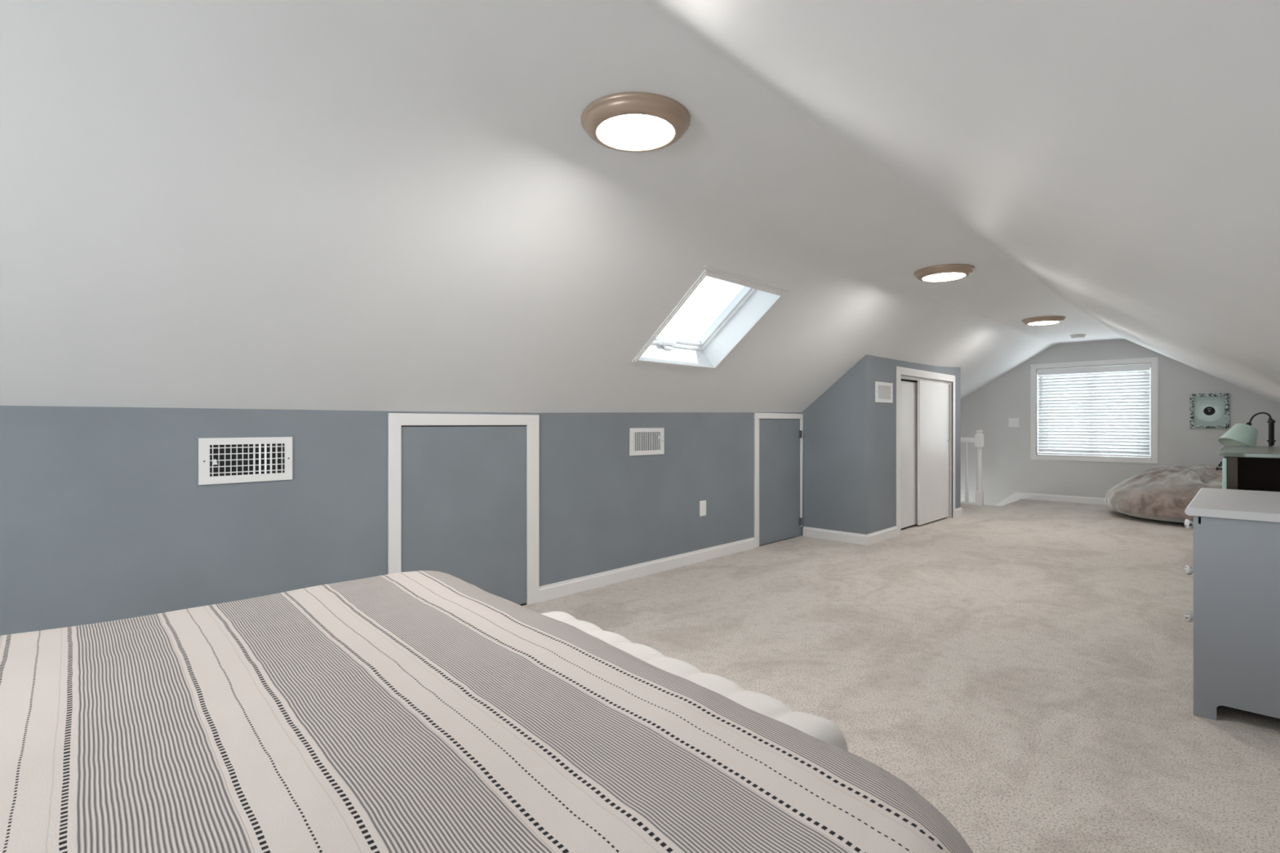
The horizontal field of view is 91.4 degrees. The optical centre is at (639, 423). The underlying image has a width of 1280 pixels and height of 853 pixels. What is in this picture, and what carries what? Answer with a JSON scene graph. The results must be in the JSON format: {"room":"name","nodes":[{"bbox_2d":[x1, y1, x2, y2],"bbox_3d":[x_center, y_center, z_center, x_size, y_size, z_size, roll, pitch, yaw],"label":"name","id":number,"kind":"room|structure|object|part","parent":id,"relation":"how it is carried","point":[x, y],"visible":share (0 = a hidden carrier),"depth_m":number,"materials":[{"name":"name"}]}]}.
{"room":"bedroom","nodes":[
{"label":"bedroom","id":0,"kind":"room"},
{"bbox_2d":[0,405,801,635],"bbox_3d":[-0.318,0.447,4.013,0.060,1.247,10.100,0,0,44],"label":"wall","id":1,"kind":"structure","parent":0,"point":[105,514],"depth_m":2.64,"materials":[{"name":"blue paint"}]},
{"bbox_2d":[198,436,292,484],"bbox_3d":[-1.636,0.152,2.607,0.015,0.186,0.340,0,0,44],"label":"air vent","id":2,"kind":"object","parent":1,"relation":"in","point":[220,460],"visible":1,"depth_m":2.60,"materials":[{"name":"metal"}]},
{"bbox_3d":[-1.715,0.155,2.521,0.008,0.022,0.018,0,0,44],"label":"damper lever","id":3,"kind":"part","parent":2,"relation":"part of","materials":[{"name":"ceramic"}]},
{"bbox_2d":[387,413,538,605],"bbox_3d":[-0.909,0.500,3.353,0.016,1.100,0.895,0,0,44],"label":"door","id":4,"kind":"structure","parent":1,"relation":"in","point":[463,489],"depth_m":3.34,"materials":[{"name":"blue wood"}]},
{"bbox_2d":[538,537,755,602],"bbox_3d":[-1.422,1.006,2.827,0.015,0.088,6.860,0,0,44],"label":"baseboard","id":5,"kind":"structure","parent":1,"relation":"attached to","point":[548,592],"depth_m":4.25,"materials":[{"name":"white wood"}]},
{"bbox_2d":[629,427,664,455],"bbox_3d":[0.053,0.126,4.338,0.015,0.187,0.341,0,0,44],"label":"air vent","id":6,"kind":"object","parent":1,"relation":"in","point":[642,441],"visible":1,"depth_m":4.33,"materials":[{"name":"metal"}]},
{"bbox_2d":[699,500,706,516],"bbox_3d":[0.482,0.650,4.782,0.008,0.118,0.077,0,0,44],"label":"wall plate","id":7,"kind":"object","parent":1,"relation":"attached to","point":[703,503],"visible":1,"depth_m":4.78,"materials":[{"name":"plastic"}]},
{"bbox_2d":[754,413,803,547],"bbox_3d":[1.246,0.480,5.550,0.031,1.139,0.787,0,0,44],"label":"door","id":8,"kind":"structure","parent":1,"relation":"in","point":[778,443],"depth_m":5.52,"materials":[{"name":"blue wood"}]},
{"bbox_2d":[0,0,1279,413],"bbox_3d":[1.595,-0.398,3.711,3.900,1.338,12.420,0,0,44],"label":"ceiling","id":9,"kind":"structure","parent":0,"point":[332,205],"depth_m":1.97,"materials":[{"name":"white paint"}]},
{"bbox_2d":[581,91,689,152],"bbox_3d":[-0.015,-0.996,2.096,0.364,0.054,0.364,0,0,44],"label":"ceiling lamp","id":10,"kind":"object","parent":9,"relation":"attached to","point":[635,122],"visible":1,"depth_m":2.02,"materials":[{"name":"brown metal"}]},
{"bbox_2d":[597,114,673,149],"bbox_3d":[-0.015,-0.972,2.096,0.258,0.007,0.258,0,0,44],"label":"diffuser","id":11,"kind":"object","parent":10,"relation":"attached to","point":[615,131],"depth_m":2.08,"materials":[{"name":"white glass"}]},
{"bbox_2d":[631,265,790,373],"bbox_3d":[0.389,-0.653,3.861,0.720,0.659,0.850,0,0,44],"label":"window","id":12,"kind":"structure","parent":9,"relation":"attached to","point":[753,302],"depth_m":4.06,"materials":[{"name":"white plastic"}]},
{"bbox_3d":[0.345,-0.735,3.890,0.554,0.468,0.750,0,0,44],"label":"sash","id":13,"kind":"part","parent":12,"relation":"part of","materials":[{"name":"glass"}]},
{"bbox_2d":[914,263,974,282],"bbox_3d":[2.027,-0.998,4.170,0.364,0.054,0.364,0,0,44],"label":"ceiling lamp","id":14,"kind":"object","parent":9,"relation":"attached to","point":[952,272],"visible":1,"depth_m":4.08,"materials":[{"name":"brown metal"}]},
{"bbox_2d":[922,272,965,281],"bbox_3d":[2.027,-0.974,4.170,0.258,0.007,0.258,0,0,44],"label":"diffuser","id":15,"kind":"object","parent":14,"relation":"attached to","point":[935,277],"depth_m":4.15,"materials":[{"name":"white glass"}]},
{"bbox_2d":[1022,315,1065,325],"bbox_3d":[3.994,-1.015,6.190,0.364,0.054,0.364,0,0,44],"label":"ceiling lamp","id":16,"kind":"object","parent":9,"relation":"attached to","point":[1046,320],"visible":1,"depth_m":6.10,"materials":[{"name":"brown metal"}]},
{"bbox_2d":[1028,320,1058,324],"bbox_3d":[3.994,-0.992,6.190,0.258,0.007,0.258,0,0,44],"label":"diffuser","id":17,"kind":"object","parent":16,"relation":"attached to","point":[1030,322],"depth_m":6.15,"materials":[{"name":"white glass"}]},
{"bbox_2d":[1070,333,1085,338],"bbox_3d":[5.234,-1.038,7.468,0.156,0.044,0.156,0,0,44],"label":"smoke detector","id":18,"kind":"object","parent":9,"relation":"attached to","point":[1079,335],"visible":1,"depth_m":7.42,"materials":[{"name":"plastic"}]},
{"bbox_2d":[801,354,870,535],"bbox_3d":[1.760,0.231,5.660,0.633,1.679,0.080,0,0,44],"label":"wall","id":19,"kind":"structure","parent":0,"point":[836,452],"depth_m":5.58,"materials":[{"name":"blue paint"}]},
{"bbox_2d":[522,498,1279,852],"bbox_3d":[1.599,1.150,3.714,3.920,0.200,12.450,0,0,44],"label":"floor","id":20,"kind":"structure","parent":0,"point":[1024,667],"depth_m":2.75,"materials":[{"name":"beige carpet"}]},
{"bbox_2d":[542,611,848,751],"bbox_3d":[-0.004,0.812,1.520,0.279,0.475,1.040,0,0,-41],"label":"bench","id":21,"kind":"object","parent":20,"relation":"on","point":[820,728],"visible":0.2,"depth_m":1.37,"materials":[{"name":"fabric"}]},
{"bbox_2d":[960,430,983,505],"bbox_3d":[4.076,0.566,8.319,0.893,0.968,0.086,0,0,44],"label":"stair railing","id":22,"kind":"object","parent":20,"relation":"on","point":[978,439],"visible":0.5,"depth_m":8.02,"materials":[{"name":"white wood"}]},
{"bbox_3d":[4.048,1.039,8.346,0.815,0.022,0.070,0,0,44],"label":"shoe rail","id":23,"kind":"part","parent":22,"relation":"part of","materials":[{"name":"white wood"}]},
{"bbox_3d":[4.071,0.213,8.323,0.750,0.063,0.066,0,0,44],"label":"handrail","id":24,"kind":"part","parent":22,"relation":"part of","materials":[{"name":"white wood"}]},
{"bbox_3d":[4.365,0.566,8.037,0.086,0.968,0.086,0,0,44],"label":"newel post","id":25,"kind":"part","parent":22,"relation":"part of","materials":[{"name":"white wood"}]},
{"bbox_2d":[1104,463,1222,523],"bbox_3d":[6.035,0.743,6.787,1.615,0.614,1.602,0,0,44],"label":"bean bag","id":26,"kind":"object","parent":20,"relation":"on","point":[1161,494],"visible":0.53,"depth_m":6.58,"materials":[{"name":"fabric"}]},
{"bbox_2d":[1184,488,1279,720],"bbox_3d":[2.468,0.676,2.433,0.494,0.748,0.958,0,0,44],"label":"dresser","id":27,"kind":"object","parent":20,"relation":"on","point":[1236,618],"visible":1,"depth_m":2.18,"materials":[{"name":"grey wood"}]},
{"bbox_3d":[2.097,0.383,2.383,0.034,0.037,0.037,0,0,44],"label":"knob","id":28,"kind":"part","parent":27,"relation":"part of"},
{"bbox_3d":[2.097,0.560,2.383,0.034,0.037,0.037,0,0,44],"label":"knob","id":29,"kind":"part","parent":27,"relation":"part of","materials":[{"name":"silver metal"}]},
{"bbox_3d":[2.097,0.741,2.383,0.034,0.037,0.037,0,0,44],"label":"knob","id":30,"kind":"part","parent":27,"relation":"part of","materials":[{"name":"silver metal"}]},
{"bbox_2d":[1215,445,1279,492],"bbox_3d":[3.675,0.600,3.596,0.504,0.900,1.420,0,0,44],"label":"dresser","id":31,"kind":"object","parent":20,"relation":"on","point":[1249,468],"visible":0.38,"depth_m":3.21,"materials":[{"name":"brown wood"}]},
{"bbox_3d":[3.287,0.291,3.503,0.019,0.218,0.662,0,0,44],"label":"drawer","id":32,"kind":"part","parent":31,"relation":"part of","materials":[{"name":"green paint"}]},
{"bbox_3d":[3.085,0.613,3.253,0.040,0.875,0.045,0,0,44],"label":"corner post","id":33,"kind":"part","parent":31,"relation":"part of","materials":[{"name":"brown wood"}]},
{"bbox_2d":[1217,412,1275,446],"bbox_3d":[4.211,0.487,4.258,0.447,1.126,0.259,0,0,-5],"label":"table lamp","id":34,"kind":"object","parent":31,"relation":"on","point":[1240,434],"visible":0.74,"depth_m":4.25,"materials":[{"name":"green metal"}]},
{"bbox_3d":[4.081,0.100,4.267,0.198,0.200,0.198,0,0,44],"label":"lamp shade","id":35,"kind":"part","parent":34,"relation":"part of","materials":[{"name":"fabric"}]},
{"bbox_3d":[4.230,-0.032,4.267,0.160,0.089,0.011,0,0,0],"label":"arm","id":36,"kind":"part","parent":34,"relation":"part of","materials":[{"name":"black metal"}]},
{"bbox_3d":[-0.944,0.761,0.519,2.020,0.578,1.465,0,0,-42],"label":"bed","id":37,"kind":"object","parent":20,"relation":"on","visible":0},
{"bbox_2d":[0,570,973,852],"bbox_3d":[-0.852,0.711,0.583,2.163,0.590,1.676,0,0,-42],"label":"bedspread","id":38,"kind":"object","parent":37,"relation":"on","point":[419,711],"visible":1,"depth_m":0.82,"materials":[{"name":"grey fabric"}]},
{"bbox_2d":[870,355,958,533],"bbox_3d":[2.786,0.210,6.322,0.090,1.720,2.300,0,0,44],"label":"wall","id":39,"kind":"structure","parent":0,"point":[882,415],"depth_m":5.69,"materials":[{"name":"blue paint"}]},
{"bbox_2d":[803,506,962,545],"bbox_3d":[2.608,1.006,6.496,0.618,0.088,2.490,0,0,44],"label":"baseboard","id":40,"kind":"structure","parent":39,"relation":"attached to","point":[849,537],"depth_m":5.61,"materials":[{"name":"white wood"}]},
{"bbox_2d":[875,381,893,403],"bbox_3d":[2.216,-0.280,5.661,0.015,0.184,0.366,0,0,44],"label":"air vent","id":41,"kind":"object","parent":39,"relation":"in","point":[883,390],"visible":1,"depth_m":5.65,"materials":[{"name":"metal"}]},
{"bbox_2d":[896,366,955,535],"bbox_3d":[2.933,0.258,6.465,0.120,1.585,1.606,0,0,44],"label":"door","id":42,"kind":"structure","parent":39,"relation":"in","point":[926,400],"depth_m":6.42,"materials":[{"name":"white wood"}]},
{"bbox_3d":[2.628,0.305,6.199,0.024,1.446,0.655,0,0,44],"label":"sliding panel","id":43,"kind":"part","parent":42,"relation":"part of","materials":[{"name":"white wood"}]},
{"bbox_3d":[3.120,0.296,6.638,0.026,1.472,0.850,0,0,44],"label":"sliding panel","id":44,"kind":"part","parent":42,"relation":"part of","materials":[{"name":"white wood"}]},
{"bbox_2d":[958,367,960,507],"bbox_3d":[3.423,0.210,7.363,0.633,1.720,0.080,0,0,44],"label":"wall","id":45,"kind":"structure","parent":0,"point":[959,368],"depth_m":7.15,"materials":[{"name":"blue paint"}]},
{"bbox_2d":[960,339,1279,506],"bbox_3d":[5.954,0.885,8.176,3.940,3.929,0.120,0,0,44],"label":"wall","id":46,"kind":"structure","parent":0,"point":[1008,468],"depth_m":8.25,"materials":[{"name":"grey paint"}]},
{"bbox_2d":[995,492,1019,506],"bbox_3d":[4.941,1.430,9.071,1.000,0.936,0.015,0,0,44],"label":"trim","id":47,"kind":"structure","parent":46,"relation":"attached to","point":[1015,496],"depth_m":8.79,"materials":[{"name":"white wood"}]},
{"bbox_2d":[1008,417,1019,426],"bbox_3d":[5.249,-0.010,8.772,0.133,0.128,0.012,0,0,44],"label":"light switch","id":48,"kind":"object","parent":46,"relation":"attached to","point":[1013,422],"visible":1,"depth_m":8.77,"materials":[{"name":"white plastic"}]},
{"bbox_2d":[1019,492,1106,505],"bbox_3d":[6.286,1.006,7.758,2.760,0.088,0.015,0,0,44],"label":"baseboard","id":49,"kind":"structure","parent":46,"relation":"attached to","point":[1083,500],"depth_m":8.36,"materials":[{"name":"white wood"}]},
{"bbox_2d":[1030,356,1158,464],"bbox_3d":[5.920,-0.158,8.197,1.364,1.316,0.138,0,0,44],"label":"window","id":50,"kind":"structure","parent":46,"relation":"in","point":[1153,459],"depth_m":8.08,"materials":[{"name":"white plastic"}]},
{"bbox_3d":[5.740,-0.158,8.434,0.617,1.169,0.020,0,0,44],"label":"sash","id":51,"kind":"part","parent":50,"relation":"part of","materials":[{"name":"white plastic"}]},
{"bbox_2d":[1037,364,1151,457],"bbox_3d":[5.900,-0.160,8.172,1.204,1.157,0.076,0,0,44],"label":"window blind","id":52,"kind":"object","parent":50,"relation":"attached to","point":[1095,410],"visible":1,"depth_m":8.15,"materials":[{"name":"white plastic"}]},
{"bbox_3d":[5.907,0.410,8.180,1.200,0.018,0.044,0,0,44],"label":"rail","id":53,"kind":"part","parent":52,"relation":"part of","materials":[{"name":"white plastic"}]},
{"bbox_3d":[6.174,-0.158,8.027,0.617,1.169,0.020,0,0,44],"label":"sash","id":54,"kind":"part","parent":50,"relation":"part of","materials":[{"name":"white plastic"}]},
{"bbox_2d":[1190,393,1229,428],"bbox_3d":[6.694,-0.145,7.349,0.343,0.410,0.028,0,0,44],"label":"picture","id":55,"kind":"object","parent":46,"relation":"attached to","point":[1207,411],"visible":1,"depth_m":7.35}
]}

